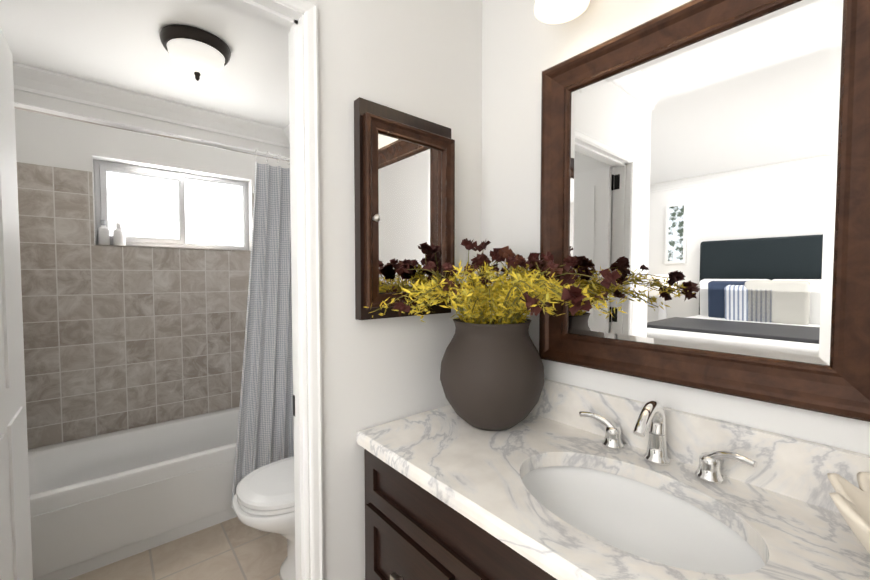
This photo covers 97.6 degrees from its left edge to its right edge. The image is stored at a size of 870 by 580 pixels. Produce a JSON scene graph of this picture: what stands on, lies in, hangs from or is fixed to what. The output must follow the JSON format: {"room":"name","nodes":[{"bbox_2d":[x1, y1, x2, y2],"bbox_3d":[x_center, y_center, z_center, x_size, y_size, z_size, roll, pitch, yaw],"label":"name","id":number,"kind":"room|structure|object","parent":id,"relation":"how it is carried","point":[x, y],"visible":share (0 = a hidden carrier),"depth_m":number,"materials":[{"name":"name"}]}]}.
{"room":"bathroom","nodes":[
{"label":"bathroom","id":0,"kind":"room"},
{"bbox_2d":[0,0,288,127],"bbox_3d":[-1.090,-1.201,1.735,1.545,0.080,1.900,-2,3,-40],"label":"ceiling","id":1,"kind":"structure","parent":0,"point":[116,43],"depth_m":1.84,"materials":[{"name":"white paint"}]},
{"bbox_2d":[159,24,230,80],"bbox_3d":[-1.126,-1.076,1.801,0.286,0.172,0.286,-2,3,-40],"label":"light","id":2,"kind":"object","parent":1,"relation":"attached to","point":[198,53],"visible":1,"depth_m":1.72,"materials":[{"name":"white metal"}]},
{"bbox_2d":[14,89,289,192],"bbox_3d":[-2.838,0.024,1.630,4.400,2.520,0.140,-2,3,-40],"label":"wall","id":3,"kind":"structure","parent":0,"point":[48,140],"depth_m":2.29,"materials":[{"name":"white paint"}]},
{"bbox_2d":[17,162,253,448],"bbox_3d":[-1.488,0.111,2.250,1.545,1.600,0.908,-2,3,-40],"label":"wall tile","id":4,"kind":"structure","parent":3,"relation":"attached to","point":[118,337],"depth_m":2.29,"materials":[{"name":"beige tile"}]},
{"bbox_2d":[14,63,280,146],"bbox_3d":[-1.678,-1.132,2.424,1.350,0.108,0.092,-2,3,-40],"label":"crown molding","id":5,"kind":"structure","parent":3,"relation":"attached to","point":[35,80],"depth_m":2.31,"materials":[{"name":"white paint"}]},
{"bbox_2d":[14,102,289,161],"bbox_3d":[-1.215,-0.747,1.898,1.541,0.055,0.056,-2,3,-40],"label":"curtain rod","id":6,"kind":"object","parent":3,"relation":"attached to","point":[44,111],"visible":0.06,"depth_m":1.75,"materials":[{"name":"silver metal"}]},
{"bbox_2d":[231,149,293,508],"bbox_3d":[-0.886,0.194,2.212,0.580,1.948,0.060,-2,3,-40],"label":"shower curtain","id":7,"kind":"object","parent":6,"relation":"hanging from","point":[265,433],"visible":0.52,"depth_m":2.17,"materials":[{"name":"fabric"}]},
{"bbox_2d":[91,155,252,250],"bbox_3d":[-1.708,-0.538,2.553,0.872,0.526,0.126,-2,3,-40],"label":"bathroom window","id":8,"kind":"structure","parent":3,"relation":"in","point":[149,205],"depth_m":2.55,"materials":[{"name":"white glass"}]},
{"bbox_2d":[98,220,109,244],"bbox_3d":[-1.993,-0.345,2.290,0.051,0.151,0.051,2,3,38],"label":"bottle","id":9,"kind":"object","parent":8,"relation":"on","point":[103,231],"depth_m":2.27,"materials":[{"name":"white plastic"}]},
{"bbox_2d":[113,223,125,245],"bbox_3d":[-1.937,-0.342,2.337,0.057,0.141,0.057,2,3,38],"label":"bottle","id":10,"kind":"object","parent":8,"relation":"on","point":[119,237],"depth_m":2.32,"materials":[{"name":"white plastic"}]},
{"bbox_2d":[69,517,286,579],"bbox_3d":[-0.611,1.338,1.262,1.748,0.080,3.660,-2,3,-40],"label":"floor","id":11,"kind":"structure","parent":0,"point":[235,548],"depth_m":1.80,"materials":[{"name":"tile"}]},
{"bbox_2d":[28,407,238,579],"bbox_3d":[-1.470,1.061,2.263,1.523,0.400,0.705,-2,3,-40],"label":"bathtub","id":12,"kind":"object","parent":11,"relation":"on","point":[99,501],"visible":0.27,"depth_m":1.94,"materials":[{"name":"white ceramic"}]},
{"bbox_2d":[232,456,295,579],"bbox_3d":[-0.538,0.873,1.781,0.730,0.812,0.454,-2,3,-40],"label":"toilet","id":13,"kind":"object","parent":11,"relation":"on","point":[263,499],"visible":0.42,"depth_m":1.55,"materials":[{"name":"white ceramic"}]},
{"bbox_2d":[356,439,567,579],"bbox_3d":[0.421,0.894,0.786,0.562,0.842,1.409,-2,3,-40],"label":"bathroom vanity","id":14,"kind":"object","parent":11,"relation":"on","point":[412,532],"depth_m":0.91,"materials":[{"name":"brown wood"}]},
{"bbox_2d":[356,405,869,579],"bbox_3d":[0.430,0.454,0.777,0.545,0.038,1.412,-2,3,-40],"label":"countertop","id":15,"kind":"structure","parent":14,"relation":"on","point":[464,463],"depth_m":0.80,"materials":[{"name":"white stone"}]},
{"bbox_2d":[365,238,628,430],"bbox_3d":[0.172,0.132,1.023,0.546,0.586,0.570,-2,3,-40],"label":"vase","id":16,"kind":"object","parent":15,"relation":"on","point":[492,373],"visible":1,"depth_m":1.07,"materials":[{"name":"clay"},{"name":"burgundy petal"},{"name":"yellow petal"}]},
{"bbox_2d":[500,447,779,579],"bbox_3d":[0.393,0.549,0.801,0.377,0.178,0.519,-2,3,-40],"label":"sink","id":17,"kind":"object","parent":15,"relation":"in","point":[681,534],"depth_m":0.88,"materials":[{"name":"white ceramic"}]},
{"bbox_2d":[579,400,757,483],"bbox_3d":[0.521,0.349,0.923,0.150,0.159,0.393,-2,3,-40],"label":"faucet","id":18,"kind":"object","parent":15,"relation":"on","point":[652,413],"visible":0.98,"depth_m":0.93,"materials":[{"name":"silver metal"}]},
{"bbox_2d":[827,472,869,553],"bbox_3d":[0.759,0.376,0.443,0.328,0.135,0.431,-2,3,-40],"label":"shell bowl","id":19,"kind":"object","parent":15,"relation":"on","point":[851,501],"visible":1,"depth_m":0.60,"materials":[{"name":"white ceramic"}]},
{"bbox_2d":[310,0,481,579],"bbox_3d":[-0.481,0.047,0.985,1.648,2.520,0.100,-2,3,-40],"label":"wall","id":20,"kind":"structure","parent":0,"point":[422,59],"depth_m":1.16,"materials":[{"name":"white paint"}]},
{"bbox_2d":[13,62,16,85],"bbox_3d":[-1.643,-1.090,1.268,0.092,0.108,1.900,-2,3,-40],"label":"crown molding","id":21,"kind":"structure","parent":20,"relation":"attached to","point":[14,64],"depth_m":1.98,"materials":[{"name":"white paint"}]},
{"bbox_2d":[0,28,32,579],"bbox_3d":[-1.094,0.290,0.939,0.046,2.014,0.692,-2,3,-40],"label":"bathroom door","id":22,"kind":"structure","parent":20,"relation":"in","point":[15,545],"depth_m":1.04,"materials":[{"name":"white paint"}]},
{"bbox_2d":[206,0,323,579],"bbox_3d":[-0.632,0.277,0.864,0.731,2.068,0.130,-2,3,-40],"label":"door frame","id":23,"kind":"structure","parent":20,"relation":"attached to","point":[296,21],"depth_m":1.04,"materials":[{"name":"white paint"}]},
{"bbox_2d":[281,124,289,148],"bbox_3d":[-0.537,-1.124,2.209,0.092,0.108,1.900,-2,3,-40],"label":"crown molding","id":24,"kind":"structure","parent":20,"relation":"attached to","point":[285,135],"depth_m":2.88,"materials":[{"name":"white paint"}]},
{"bbox_2d":[354,97,454,319],"bbox_3d":[-0.073,-0.234,1.200,0.356,0.635,0.082,-2,3,-40],"label":"medicine cabinet mirror","id":25,"kind":"object","parent":20,"relation":"attached to","point":[404,177],"visible":0.88,"depth_m":1.17,"materials":[{"name":"brown wood"}]},
{"bbox_2d":[532,379,869,514],"bbox_3d":[0.629,0.368,0.944,0.020,0.122,1.412,-2,3,-40],"label":"backsplash","id":26,"kind":"structure","parent":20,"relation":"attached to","point":[798,468],"depth_m":0.87,"materials":[{"name":"white stone"}]},
{"bbox_2d":[481,0,869,454],"bbox_3d":[0.016,0.019,1.749,0.100,2.520,3.660,-2,3,-40],"label":"wall","id":27,"kind":"structure","parent":0,"point":[523,47],"depth_m":1.27,"materials":[{"name":"white paint"}]},
{"bbox_2d":[534,0,589,23],"bbox_3d":[0.520,-0.905,0.886,0.203,0.260,0.610,-2,3,-40],"label":"sconce","id":28,"kind":"object","parent":27,"relation":"attached to","point":[554,11],"visible":1,"depth_m":1.10,"materials":[{"name":"white glass"}]},
{"bbox_2d":[539,0,869,421],"bbox_3d":[0.594,-0.227,0.956,0.032,0.926,0.755,-2,3,-40],"label":"vanity mirror","id":29,"kind":"object","parent":27,"relation":"attached to","point":[705,181],"visible":0.96,"depth_m":0.88,"materials":[{"name":"dark brown wood"},{"name":"mirror glass"}]}
]}

